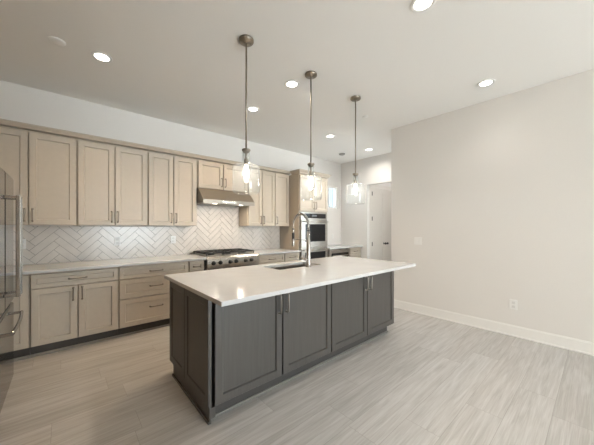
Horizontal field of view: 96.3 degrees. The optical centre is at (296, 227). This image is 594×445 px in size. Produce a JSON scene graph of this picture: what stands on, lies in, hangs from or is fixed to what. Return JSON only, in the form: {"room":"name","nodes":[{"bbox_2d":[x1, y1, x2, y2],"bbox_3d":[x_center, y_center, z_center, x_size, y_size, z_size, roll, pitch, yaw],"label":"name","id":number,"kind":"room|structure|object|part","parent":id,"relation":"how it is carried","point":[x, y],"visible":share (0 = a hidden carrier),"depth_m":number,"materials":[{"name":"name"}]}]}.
{"room":"kitchen","nodes":[
{"label":"kitchen","id":0,"kind":"room"},
{"bbox_2d":[0,80,340,265],"bbox_3d":[-1.371,-0.165,4.904,6.650,3.050,0.120,0,0,-41],"label":"wall","id":1,"kind":"structure","parent":0,"point":[19,103],"depth_m":4.03,"materials":[{"name":"paint"}]},
{"bbox_2d":[0,126,76,225],"bbox_3d":[-3.077,-0.555,3.060,0.830,1.060,0.389,0,0,-41],"label":"upper cabinet","id":2,"kind":"object","parent":1,"relation":"attached to","point":[42,167],"visible":0.94,"depth_m":3.03,"materials":[{"name":"beige paint"}]},
{"bbox_3d":[-3.139,-0.544,2.821,0.401,1.028,0.034,0,0,-41],"label":"door","id":3,"kind":"part","parent":2,"relation":"part of","materials":[{"name":"beige paint"}]},
{"bbox_3d":[-2.831,-0.544,3.092,0.399,1.028,0.034,0,0,-41],"label":"door","id":4,"kind":"part","parent":2,"relation":"part of","materials":[{"name":"beige paint"}]},
{"bbox_2d":[76,139,146,225],"bbox_3d":[-2.477,-0.555,3.587,0.764,1.060,0.389,0,0,-41],"label":"upper cabinet","id":5,"kind":"object","parent":1,"relation":"attached to","point":[111,179],"visible":0.98,"depth_m":3.44,"materials":[{"name":"beige paint"}]},
{"bbox_3d":[-2.528,-0.544,3.358,0.366,1.028,0.034,0,0,-41],"label":"door","id":6,"kind":"part","parent":5,"relation":"part of","materials":[{"name":"beige paint"}]},
{"bbox_3d":[-2.244,-0.544,3.608,0.369,1.028,0.034,0,0,-41],"label":"door","id":7,"kind":"part","parent":5,"relation":"part of","materials":[{"name":"beige paint"}]},
{"bbox_2d":[13,205,279,264],"bbox_3d":[-2.099,-0.081,4.178,4.590,1.048,0.009,0,0,-41],"label":"backsplash","id":8,"kind":"structure","parent":1,"relation":"attached to","point":[217,227],"depth_m":3.99,"materials":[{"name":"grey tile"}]},
{"bbox_2d":[23,239,25,248],"bbox_3d":[-3.259,0.195,3.148,0.074,0.118,0.009,0,0,-41],"label":"wall outlet","id":9,"kind":"object","parent":8,"relation":"attached to","point":[24,240],"visible":0.45,"depth_m":3.16,"materials":[{"name":"white plastic"}]},
{"bbox_2d":[114,237,120,245],"bbox_3d":[-2.547,0.195,3.773,0.074,0.118,0.009,0,0,-41],"label":"wall outlet","id":10,"kind":"object","parent":8,"relation":"attached to","point":[117,240],"visible":1,"depth_m":3.77,"materials":[{"name":"white plastic"}]},
{"bbox_2d":[171,236,175,242],"bbox_3d":[-1.984,0.195,4.268,0.074,0.118,0.009,0,0,-41],"label":"wall outlet","id":11,"kind":"object","parent":8,"relation":"attached to","point":[173,238],"visible":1,"depth_m":4.26,"materials":[{"name":"white plastic"}]},
{"bbox_2d":[147,151,196,225],"bbox_3d":[-1.927,-0.555,4.069,0.695,1.060,0.389,0,0,-41],"label":"upper cabinet","id":12,"kind":"object","parent":1,"relation":"attached to","point":[171,179],"visible":0.98,"depth_m":3.93,"materials":[{"name":"beige paint"}]},
{"bbox_3d":[-1.967,-0.544,3.850,0.325,1.028,0.034,0,0,-41],"label":"door","id":13,"kind":"part","parent":12,"relation":"part of","materials":[{"name":"beige paint"}]},
{"bbox_3d":[-1.713,-0.544,4.074,0.329,1.028,0.034,0,0,-41],"label":"door","id":14,"kind":"part","parent":12,"relation":"part of","materials":[{"name":"beige paint"}]},
{"bbox_2d":[197,159,247,191],"bbox_3d":[-1.321,-0.858,4.601,0.913,0.455,0.389,0,0,-41],"label":"upper cabinet","id":15,"kind":"object","parent":1,"relation":"attached to","point":[210,175],"visible":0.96,"depth_m":4.43,"materials":[{"name":"beige paint"}]},
{"bbox_3d":[-1.407,-0.847,4.342,0.418,0.423,0.034,0,0,-41],"label":"door","id":16,"kind":"part","parent":15,"relation":"part of","materials":[{"name":"beige paint"}]},
{"bbox_2d":[197,188,254,206],"bbox_3d":[-1.260,-0.501,4.535,0.906,0.253,0.553,0,0,-41],"label":"range hood","id":17,"kind":"object","parent":15,"relation":"attached to","point":[205,196],"visible":0.98,"depth_m":4.36,"materials":[{"name":"metal"}]},
{"bbox_3d":[-1.068,-0.847,4.640,0.461,0.423,0.034,0,0,-41],"label":"door","id":18,"kind":"part","parent":15,"relation":"part of","materials":[{"name":"beige paint"}]},
{"bbox_2d":[239,168,274,225],"bbox_3d":[-0.752,-0.555,5.101,0.598,1.060,0.389,0,0,-41],"label":"upper cabinet","id":19,"kind":"object","parent":1,"relation":"attached to","point":[261,183],"visible":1,"depth_m":4.97,"materials":[{"name":"beige paint"}]},
{"bbox_3d":[-0.772,-0.544,4.899,0.285,1.028,0.034,0,0,-41],"label":"door","id":20,"kind":"part","parent":19,"relation":"part of","materials":[{"name":"beige paint"}]},
{"bbox_3d":[-0.550,-0.544,5.095,0.285,1.028,0.034,0,0,-41],"label":"door","id":21,"kind":"part","parent":19,"relation":"part of","materials":[{"name":"beige paint"}]},
{"bbox_2d":[274,172,288,225],"bbox_3d":[-0.386,-0.555,5.422,0.372,1.060,0.389,0,0,-41],"label":"upper cabinet","id":22,"kind":"object","parent":1,"relation":"attached to","point":[281,180],"visible":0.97,"depth_m":5.30,"materials":[{"name":"beige paint"}]},
{"bbox_2d":[328,186,336,208],"bbox_3d":[0.779,-0.770,6.782,0.680,0.570,0.045,0,0,-41],"label":"window","id":23,"kind":"structure","parent":1,"relation":"in","point":[335,188],"depth_m":6.96,"materials":[{"name":"paint"}]},
{"bbox_3d":[-3.553,-0.555,2.668,0.398,1.060,0.349,0,0,-41],"label":"upper cabinet","id":24,"kind":"object","parent":1,"relation":"attached to","visible":0},
{"bbox_2d":[0,118,290,174],"bbox_3d":[-1.965,-1.112,4.029,4.584,0.050,0.400,0,0,-41],"label":"crown molding","id":25,"kind":"structure","parent":24,"relation":"attached to","point":[3,122],"depth_m":3.49,"materials":[{"name":"beige paint"}]},
{"bbox_2d":[0,0,593,163],"bbox_3d":[3.438,-1.720,1.374,9.420,0.060,11.770,0,0,-41],"label":"ceiling","id":26,"kind":"structure","parent":0,"point":[182,62],"depth_m":2.61,"materials":[{"name":"paint"}]},
{"bbox_2d":[48,36,65,45],"bbox_3d":[-2.175,-1.684,2.410,0.124,0.012,0.124,0,0,-41],"label":"smoke detector","id":27,"kind":"object","parent":26,"relation":"attached to","point":[57,41],"visible":1,"depth_m":2.40,"materials":[{"name":"paint"}]},
{"bbox_2d":[91,51,112,62],"bbox_3d":[-1.932,-1.686,2.636,0.180,0.007,0.180,0,0,-41],"label":"recessed light","id":28,"kind":"object","parent":26,"relation":"in","point":[100,56],"visible":1,"depth_m":2.63,"materials":[{"name":"white plastic"}]},
{"bbox_2d":[235,34,256,194],"bbox_3d":[-0.457,-0.999,2.394,0.245,1.382,0.245,0,0,-41],"label":"pendant light","id":29,"kind":"object","parent":26,"relation":"hanging from","point":[245,40],"visible":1,"depth_m":2.39,"materials":[{"name":"silver metal"}]},
{"bbox_3d":[-0.457,-1.183,2.394,0.015,0.954,0.015,0,0,-41],"label":"rod","id":30,"kind":"part","parent":29,"relation":"part of","materials":[{"name":"silver metal"}]},
{"bbox_2d":[242,148,250,164],"bbox_3d":[-0.457,-0.640,2.394,0.080,0.154,0.080,0,0,-41],"label":"socket","id":31,"kind":"object","parent":29,"relation":"attached to","point":[245,150],"depth_m":2.38,"materials":[{"name":"silver metal"}]},
{"bbox_3d":[-0.457,-0.502,2.394,0.048,0.112,0.048,0,0,-41],"label":"bulb","id":32,"kind":"part","parent":29,"relation":"part of","materials":[{"name":"white glass"}]},
{"bbox_2d":[247,106,258,111],"bbox_3d":[-0.628,-1.686,3.794,0.180,0.007,0.180,0,0,-41],"label":"recessed light","id":33,"kind":"object","parent":26,"relation":"in","point":[250,108],"visible":0.95,"depth_m":3.79,"materials":[{"name":"white plastic"}]},
{"bbox_2d":[284,80,299,87],"bbox_3d":[-0.059,-1.686,3.132,0.180,0.007,0.180,0,0,-41],"label":"recessed light","id":34,"kind":"object","parent":26,"relation":"in","point":[290,83],"visible":1,"depth_m":3.13,"materials":[{"name":"white plastic"}]},
{"bbox_2d":[302,71,320,199],"bbox_3d":[0.154,-0.999,2.929,0.245,1.382,0.245,0,0,-41],"label":"pendant light","id":35,"kind":"object","parent":26,"relation":"hanging from","point":[310,75],"visible":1,"depth_m":2.92,"materials":[{"name":"silver metal"}]},
{"bbox_2d":[307,162,314,176],"bbox_3d":[0.154,-0.640,2.929,0.080,0.154,0.080,0,0,-41],"label":"socket","id":36,"kind":"object","parent":35,"relation":"attached to","point":[310,164],"depth_m":2.91,"materials":[{"name":"silver metal"}]},
{"bbox_3d":[0.154,-1.183,2.929,0.015,0.954,0.015,0,0,-41],"label":"rod","id":37,"kind":"part","parent":35,"relation":"part of","materials":[{"name":"silver metal"}]},
{"bbox_3d":[0.154,-0.502,2.929,0.048,0.112,0.048,0,0,-41],"label":"bulb","id":38,"kind":"part","parent":35,"relation":"part of","materials":[{"name":"white glass"}]},
{"bbox_2d":[348,95,360,204],"bbox_3d":[0.762,-0.999,3.464,0.245,1.382,0.245,0,0,-41],"label":"pendant light","id":39,"kind":"object","parent":26,"relation":"hanging from","point":[355,98],"visible":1,"depth_m":3.46,"materials":[{"name":"silver metal"}]},
{"bbox_3d":[0.762,-1.183,3.464,0.015,0.954,0.015,0,0,-41],"label":"rod","id":40,"kind":"part","parent":39,"relation":"part of","materials":[{"name":"silver metal"}]},
{"bbox_2d":[353,172,358,183],"bbox_3d":[0.762,-0.640,3.464,0.080,0.154,0.080,0,0,-41],"label":"socket","id":41,"kind":"object","parent":39,"relation":"attached to","point":[355,174],"depth_m":3.45,"materials":[{"name":"silver metal"}]},
{"bbox_2d":[410,0,435,12],"bbox_3d":[0.949,-1.686,2.002,0.180,0.007,0.180,0,0,-41],"label":"recessed light","id":42,"kind":"object","parent":26,"relation":"in","point":[416,6],"visible":1,"depth_m":2.02,"materials":[{"name":"white plastic"}]},
{"bbox_2d":[477,79,495,86],"bbox_3d":[2.210,-1.686,3.111,0.180,0.007,0.180,0,0,-41],"label":"recessed light","id":43,"kind":"object","parent":26,"relation":"in","point":[487,82],"visible":1,"depth_m":3.11,"materials":[{"name":"white plastic"}]},
{"bbox_2d":[0,308,593,444],"bbox_3d":[3.438,1.390,1.374,9.420,0.060,11.770,0,0,-41],"label":"floor","id":44,"kind":"structure","parent":0,"point":[426,380],"depth_m":2.09,"materials":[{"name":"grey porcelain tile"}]},
{"bbox_2d":[0,167,23,412],"bbox_3d":[-2.417,0.465,1.750,0.857,1.790,0.920,0,0,-41],"label":"refrigerator","id":45,"kind":"object","parent":44,"relation":"on","point":[7,329],"visible":1,"depth_m":1.98,"materials":[{"name":"metal"}]},
{"bbox_3d":[-2.038,0.102,1.775,0.070,1.065,0.457,0,0,-41],"label":"fridge door","id":46,"kind":"part","parent":45,"relation":"part of","materials":[{"name":"metal"}]},
{"bbox_3d":[-2.190,0.965,1.949,0.070,0.640,0.920,0,0,-41],"label":"freezer drawer","id":47,"kind":"part","parent":45,"relation":"part of","materials":[{"name":"metal"}]},
{"bbox_3d":[-2.343,0.102,2.123,0.070,1.065,0.457,0,0,-41],"label":"fridge door","id":48,"kind":"part","parent":45,"relation":"part of","materials":[{"name":"metal"}]},
{"bbox_3d":[-2.077,0.695,1.943,0.092,0.042,0.562,0,0,-41],"label":"handle","id":49,"kind":"part","parent":45,"relation":"part of","materials":[{"name":"silver metal"}]},
{"bbox_3d":[-2.099,0.138,1.963,0.085,0.755,0.022,0,0,-41],"label":"handle","id":50,"kind":"part","parent":45,"relation":"part of","materials":[{"name":"silver metal"}]},
{"bbox_3d":[-2.175,0.138,2.049,0.085,0.755,0.022,0,0,-41],"label":"handle","id":51,"kind":"part","parent":45,"relation":"part of","materials":[{"name":"silver metal"}]},
{"bbox_2d":[12,274,29,360],"bbox_3d":[-3.286,0.918,2.703,0.845,0.884,0.650,0,0,-41],"label":"base cabinet","id":52,"kind":"object","parent":44,"relation":"on","point":[22,335],"visible":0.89,"depth_m":2.71,"materials":[{"name":"beige paint"}]},
{"bbox_3d":[-3.115,1.348,2.508,0.845,0.024,0.018,0,0,-41],"label":"shoe molding","id":53,"kind":"part","parent":52,"relation":"part of","materials":[{"name":"wood"}]},
{"bbox_2d":[13,254,205,274],"bbox_3d":[-2.579,0.460,3.297,2.702,0.030,0.689,0,0,-41],"label":"countertop","id":54,"kind":"structure","parent":52,"relation":"on","point":[93,264],"depth_m":3.28,"materials":[{"name":"white stone"}]},
{"bbox_2d":[30,267,117,356],"bbox_3d":[-2.666,0.918,3.221,0.767,0.884,0.689,0,0,-41],"label":"base cabinet","id":55,"kind":"object","parent":44,"relation":"on","point":[75,308],"visible":0.98,"depth_m":2.96,"materials":[{"name":"beige paint"}]},
{"bbox_3d":[-2.619,0.942,2.879,0.368,0.590,0.034,0,0,-41],"label":"door","id":56,"kind":"part","parent":55,"relation":"part of","materials":[{"name":"beige paint"}]},
{"bbox_3d":[-2.508,1.348,3.041,0.767,0.024,0.018,0,0,-41],"label":"shoe molding","id":57,"kind":"part","parent":55,"relation":"part of","materials":[{"name":"black wood"}]},
{"bbox_3d":[-2.476,0.565,3.005,0.749,0.144,0.034,0,0,-41],"label":"drawer","id":58,"kind":"part","parent":55,"relation":"part of","materials":[{"name":"beige paint"}]},
{"bbox_3d":[-2.333,0.942,3.130,0.369,0.590,0.034,0,0,-41],"label":"door","id":59,"kind":"part","parent":55,"relation":"part of","materials":[{"name":"beige paint"}]},
{"bbox_2d":[118,261,187,336],"bbox_3d":[-2.062,0.918,3.751,0.837,0.884,0.689,0,0,-41],"label":"base cabinet","id":60,"kind":"object","parent":44,"relation":"on","point":[143,290],"visible":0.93,"depth_m":3.44,"materials":[{"name":"beige paint"}]},
{"bbox_3d":[-1.904,1.348,3.572,0.837,0.024,0.018,0,0,-41],"label":"shoe molding","id":61,"kind":"part","parent":60,"relation":"part of","materials":[{"name":"wood"}]},
{"bbox_3d":[-1.872,1.066,3.535,0.819,0.342,0.034,0,0,-41],"label":"drawer","id":62,"kind":"part","parent":60,"relation":"part of","materials":[{"name":"beige paint"}]},
{"bbox_3d":[-1.872,0.766,3.535,0.819,0.238,0.034,0,0,-41],"label":"drawer","id":63,"kind":"part","parent":60,"relation":"part of","materials":[{"name":"beige paint"}]},
{"bbox_3d":[-1.872,0.565,3.535,0.819,0.144,0.034,0,0,-41],"label":"drawer","id":64,"kind":"part","parent":60,"relation":"part of","materials":[{"name":"beige paint"}]},
{"bbox_2d":[188,260,203,271],"bbox_3d":[-1.662,0.918,4.102,0.223,0.884,0.689,0,0,-41],"label":"base cabinet","id":65,"kind":"object","parent":44,"relation":"on","point":[197,265],"visible":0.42,"depth_m":3.87,"materials":[{"name":"beige paint"}]},
{"bbox_2d":[191,248,258,270],"bbox_3d":[-1.188,0.874,4.464,0.908,0.973,0.752,0,0,-41],"label":"gas range","id":66,"kind":"object","parent":44,"relation":"on","point":[226,258],"visible":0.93,"depth_m":4.26,"materials":[{"name":"metal"}]},
{"bbox_2d":[258,253,283,264],"bbox_3d":[-0.646,0.918,4.994,0.580,0.884,0.689,0,0,-41],"label":"base cabinet","id":67,"kind":"object","parent":44,"relation":"on","point":[271,258],"visible":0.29,"depth_m":4.75,"materials":[{"name":"beige paint"}]},
{"bbox_2d":[248,248,300,254],"bbox_3d":[-0.508,0.460,5.115,0.962,0.030,0.689,0,0,-41],"label":"countertop","id":68,"kind":"structure","parent":67,"relation":"on","point":[277,250],"depth_m":4.95,"materials":[{"name":"white stone"}]},
{"bbox_2d":[170,271,393,424],"bbox_3d":[0.049,0.918,2.977,2.509,0.884,0.941,0,0,-41],"label":"kitchen island","id":69,"kind":"object","parent":44,"relation":"on","point":[223,358],"visible":0.84,"depth_m":2.22,"materials":[{"name":"grey wood"}]},
{"bbox_3d":[-1.060,0.867,2.348,0.010,0.757,0.403,0,0,-41],"label":"raised panel","id":70,"kind":"part","parent":69,"relation":"part of","materials":[{"name":"grey wood"}]},
{"bbox_3d":[-0.874,1.348,2.135,0.012,0.024,0.807,0,0,-41],"label":"shoe molding","id":71,"kind":"part","parent":69,"relation":"part of","materials":[{"name":"grey wood"}]},
{"bbox_3d":[-0.891,0.918,2.174,0.014,0.884,0.890,0,0,-41],"label":"panel","id":72,"kind":"part","parent":69,"relation":"part of","materials":[{"name":"grey wood"}]},
{"bbox_3d":[-0.765,0.867,2.012,0.010,0.757,0.477,0,0,-41],"label":"raised panel","id":73,"kind":"part","parent":69,"relation":"part of","materials":[{"name":"grey wood"}]},
{"bbox_3d":[-0.359,0.870,2.069,0.594,0.762,0.034,0,0,-41],"label":"door","id":74,"kind":"part","parent":69,"relation":"part of","materials":[{"name":"grey wood"}]},
{"bbox_3d":[-0.077,0.640,2.267,0.023,0.177,0.040,0,0,-41],"label":"handle","id":75,"kind":"part","parent":69,"relation":"part of","materials":[{"name":"silver metal"}]},
{"bbox_2d":[164,256,415,306],"bbox_3d":[0.111,0.459,2.879,2.550,0.031,1.200,0,0,-41],"label":"island countertop","id":76,"kind":"structure","parent":69,"relation":"on","point":[235,285],"depth_m":2.41,"materials":[{"name":"white stone"}]},
{"bbox_2d":[273,264,312,269],"bbox_3d":[-0.048,0.595,3.124,0.690,0.240,0.380,0,0,-41],"label":"undermount sink","id":77,"kind":"object","parent":76,"relation":"in","point":[299,265],"visible":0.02,"depth_m":3.32,"materials":[{"name":"metal"}]},
{"bbox_2d":[291,213,310,266],"bbox_3d":[0.035,0.135,3.080,0.092,0.617,0.318,0,0,-41],"label":"faucet","id":78,"kind":"object","parent":76,"relation":"on","point":[307,259],"visible":1,"depth_m":2.99,"materials":[{"name":"silver metal"}]},
{"bbox_3d":[0.042,-0.065,3.093,0.021,0.205,0.285,0,0,-41],"label":"spout","id":79,"kind":"part","parent":78,"relation":"part of","materials":[{"name":"silver metal"}]},
{"bbox_3d":[0.282,1.351,2.676,2.398,0.018,0.014,0,0,-41],"label":"shoe molding","id":80,"kind":"part","parent":69,"relation":"part of","materials":[{"name":"grey wood"}]},
{"bbox_3d":[0.102,0.870,2.474,0.610,0.762,0.034,0,0,-41],"label":"door","id":81,"kind":"part","parent":69,"relation":"part of","materials":[{"name":"grey wood"}]},
{"bbox_3d":[0.570,0.870,2.885,0.610,0.762,0.034,0,0,-41],"label":"door","id":82,"kind":"part","parent":69,"relation":"part of","materials":[{"name":"grey wood"}]},
{"bbox_3d":[1.032,0.870,3.291,0.598,0.762,0.034,0,0,-41],"label":"door","id":83,"kind":"part","parent":69,"relation":"part of","materials":[{"name":"grey wood"}]},
{"bbox_2d":[284,252,298,261],"bbox_3d":[-0.287,0.918,5.309,0.372,0.884,0.689,0,0,-41],"label":"base cabinet","id":84,"kind":"object","parent":44,"relation":"on","point":[294,256],"visible":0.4,"depth_m":5.06,"materials":[{"name":"beige paint"}]},
{"bbox_2d":[280,169,330,249],"bbox_3d":[0.167,0.112,5.705,0.922,2.497,0.694,0,0,-41],"label":"tall cabinet","id":85,"kind":"object","parent":44,"relation":"on","point":[300,190],"visible":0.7,"depth_m":5.42,"materials":[{"name":"beige paint"}]},
{"bbox_3d":[0.200,-0.689,5.361,0.391,0.711,0.034,0,0,-41],"label":"door","id":86,"kind":"part","parent":85,"relation":"part of","materials":[{"name":"beige paint"}]},
{"bbox_3d":[0.301,-1.101,5.552,0.922,0.072,0.289,0,0,-41],"label":"crown molding","id":87,"kind":"part","parent":85,"relation":"part of","materials":[{"name":"beige paint"}]},
{"bbox_2d":[299,212,328,259],"bbox_3d":[0.189,0.375,5.680,0.762,1.374,0.673,0,0,-41],"label":"double wall oven","id":88,"kind":"object","parent":85,"relation":"in","point":[317,221],"visible":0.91,"depth_m":5.46,"materials":[{"name":"metal"}]},
{"bbox_3d":[0.358,0.733,5.487,0.752,0.635,0.044,0,0,-41],"label":"oven door","id":89,"kind":"part","parent":88,"relation":"part of","materials":[{"name":"metal"}]},
{"bbox_3d":[0.358,0.125,5.487,0.752,0.560,0.044,0,0,-41],"label":"oven door","id":90,"kind":"part","parent":88,"relation":"part of","materials":[{"name":"metal"}]},
{"bbox_3d":[0.354,-0.236,5.492,0.752,0.143,0.032,0,0,-41],"label":"control panel","id":91,"kind":"part","parent":88,"relation":"part of","materials":[{"name":"metal"}]},
{"bbox_3d":[0.503,-0.689,5.627,0.393,0.711,0.034,0,0,-41],"label":"door","id":92,"kind":"part","parent":85,"relation":"part of","materials":[{"name":"beige paint"}]},
{"bbox_2d":[327,248,349,256],"bbox_3d":[0.768,0.924,6.215,0.705,0.872,0.699,0,0,-41],"label":"beverage cooler","id":93,"kind":"object","parent":44,"relation":"on","point":[345,251],"visible":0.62,"depth_m":5.96,"materials":[{"name":"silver metal"}]},
{"bbox_3d":[0.957,0.873,6.019,0.588,0.603,0.050,0,0,-41],"label":"door glass","id":94,"kind":"part","parent":93,"relation":"part of","materials":[{"name":"glass"}]},
{"bbox_2d":[327,244,362,249],"bbox_3d":[0.936,0.460,6.383,1.220,0.030,0.689,0,0,-41],"label":"countertop","id":95,"kind":"structure","parent":93,"relation":"on","point":[339,246],"depth_m":6.22,"materials":[{"name":"white stone"}]},
{"bbox_2d":[349,247,360,257],"bbox_3d":[1.203,0.918,6.618,0.458,0.884,0.689,0,0,-41],"label":"base cabinet","id":96,"kind":"object","parent":44,"relation":"on","point":[354,252],"visible":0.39,"depth_m":6.41,"materials":[{"name":"beige paint"}]},
{"bbox_3d":[1.397,0.565,6.405,0.417,0.144,0.034,0,0,-41],"label":"drawer","id":97,"kind":"part","parent":96,"relation":"part of","materials":[{"name":"beige paint"}]},
{"bbox_3d":[1.397,0.766,6.405,0.417,0.238,0.034,0,0,-41],"label":"drawer","id":98,"kind":"part","parent":96,"relation":"part of","materials":[{"name":"beige paint"}]},
{"bbox_2d":[341,152,390,258],"bbox_3d":[1.925,-0.165,6.281,0.120,3.050,2.400,0,0,-41],"label":"wall","id":99,"kind":"structure","parent":0,"point":[355,219],"depth_m":6.59,"materials":[{"name":"paint"}]},
{"bbox_2d":[374,182,390,189],"bbox_3d":[2.668,-0.165,7.382,2.450,3.050,0.120,0,0,-41],"label":"wall","id":100,"kind":"structure","parent":0,"point":[383,184],"depth_m":7.04,"materials":[{"name":"paint"}]},
{"bbox_2d":[372,187,386,259],"bbox_3d":[2.085,0.174,6.756,0.598,2.348,0.109,0,0,-41],"label":"door","id":101,"kind":"structure","parent":100,"relation":"in","point":[378,195],"depth_m":6.79,"materials":[{"name":"paint"}]},
{"bbox_2d":[370,184,390,258],"bbox_3d":[2.299,0.138,6.969,1.370,2.445,0.012,0,0,-41],"label":"trim","id":102,"kind":"structure","parent":100,"relation":"attached to","point":[376,185],"depth_m":6.55,"materials":[{"name":"paint"}]},
{"bbox_2d":[385,189,390,260],"bbox_3d":[2.537,0.174,7.153,0.598,2.348,0.109,0,0,-41],"label":"door","id":103,"kind":"structure","parent":100,"relation":"in","point":[387,192],"depth_m":7.09,"materials":[{"name":"paint"}]},
{"bbox_2d":[391,69,593,342],"bbox_3d":[4.759,-0.165,1.097,0.120,3.050,9.370,0,0,-41],"label":"wall","id":104,"kind":"structure","parent":0,"point":[498,193],"depth_m":3.41,"materials":[{"name":"paint"}]},
{"bbox_2d":[414,237,421,244],"bbox_3d":[1.923,0.215,4.229,0.009,0.118,0.118,0,0,-41],"label":"light switch","id":105,"kind":"object","parent":104,"relation":"attached to","point":[417,240],"visible":1,"depth_m":4.23,"materials":[{"name":"white plastic"}]},
{"bbox_2d":[394,299,593,355],"bbox_3d":[4.697,1.292,1.057,0.025,0.135,9.352,0,0,-41],"label":"baseboard","id":106,"kind":"structure","parent":104,"relation":"attached to","point":[581,346],"depth_m":3.38,"materials":[{"name":"paint"}]},
{"bbox_2d":[510,299,516,309],"bbox_3d":[2.711,0.965,3.332,0.009,0.122,0.078,0,0,-41],"label":"wall outlet","id":107,"kind":"object","parent":104,"relation":"attached to","point":[513,303],"visible":1,"depth_m":3.33,"materials":[{"name":"white plastic"}]},
{"label":"outside","id":108,"kind":"structure","parent":0,"visible":0},
{"bbox_2d":[329,188,333,206],"bbox_3d":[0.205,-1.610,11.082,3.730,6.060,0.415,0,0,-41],"label":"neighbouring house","id":109,"kind":"structure","parent":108,"point":[331,190],"depth_m":12.01,"materials":[{"name":"white"}]}
]}

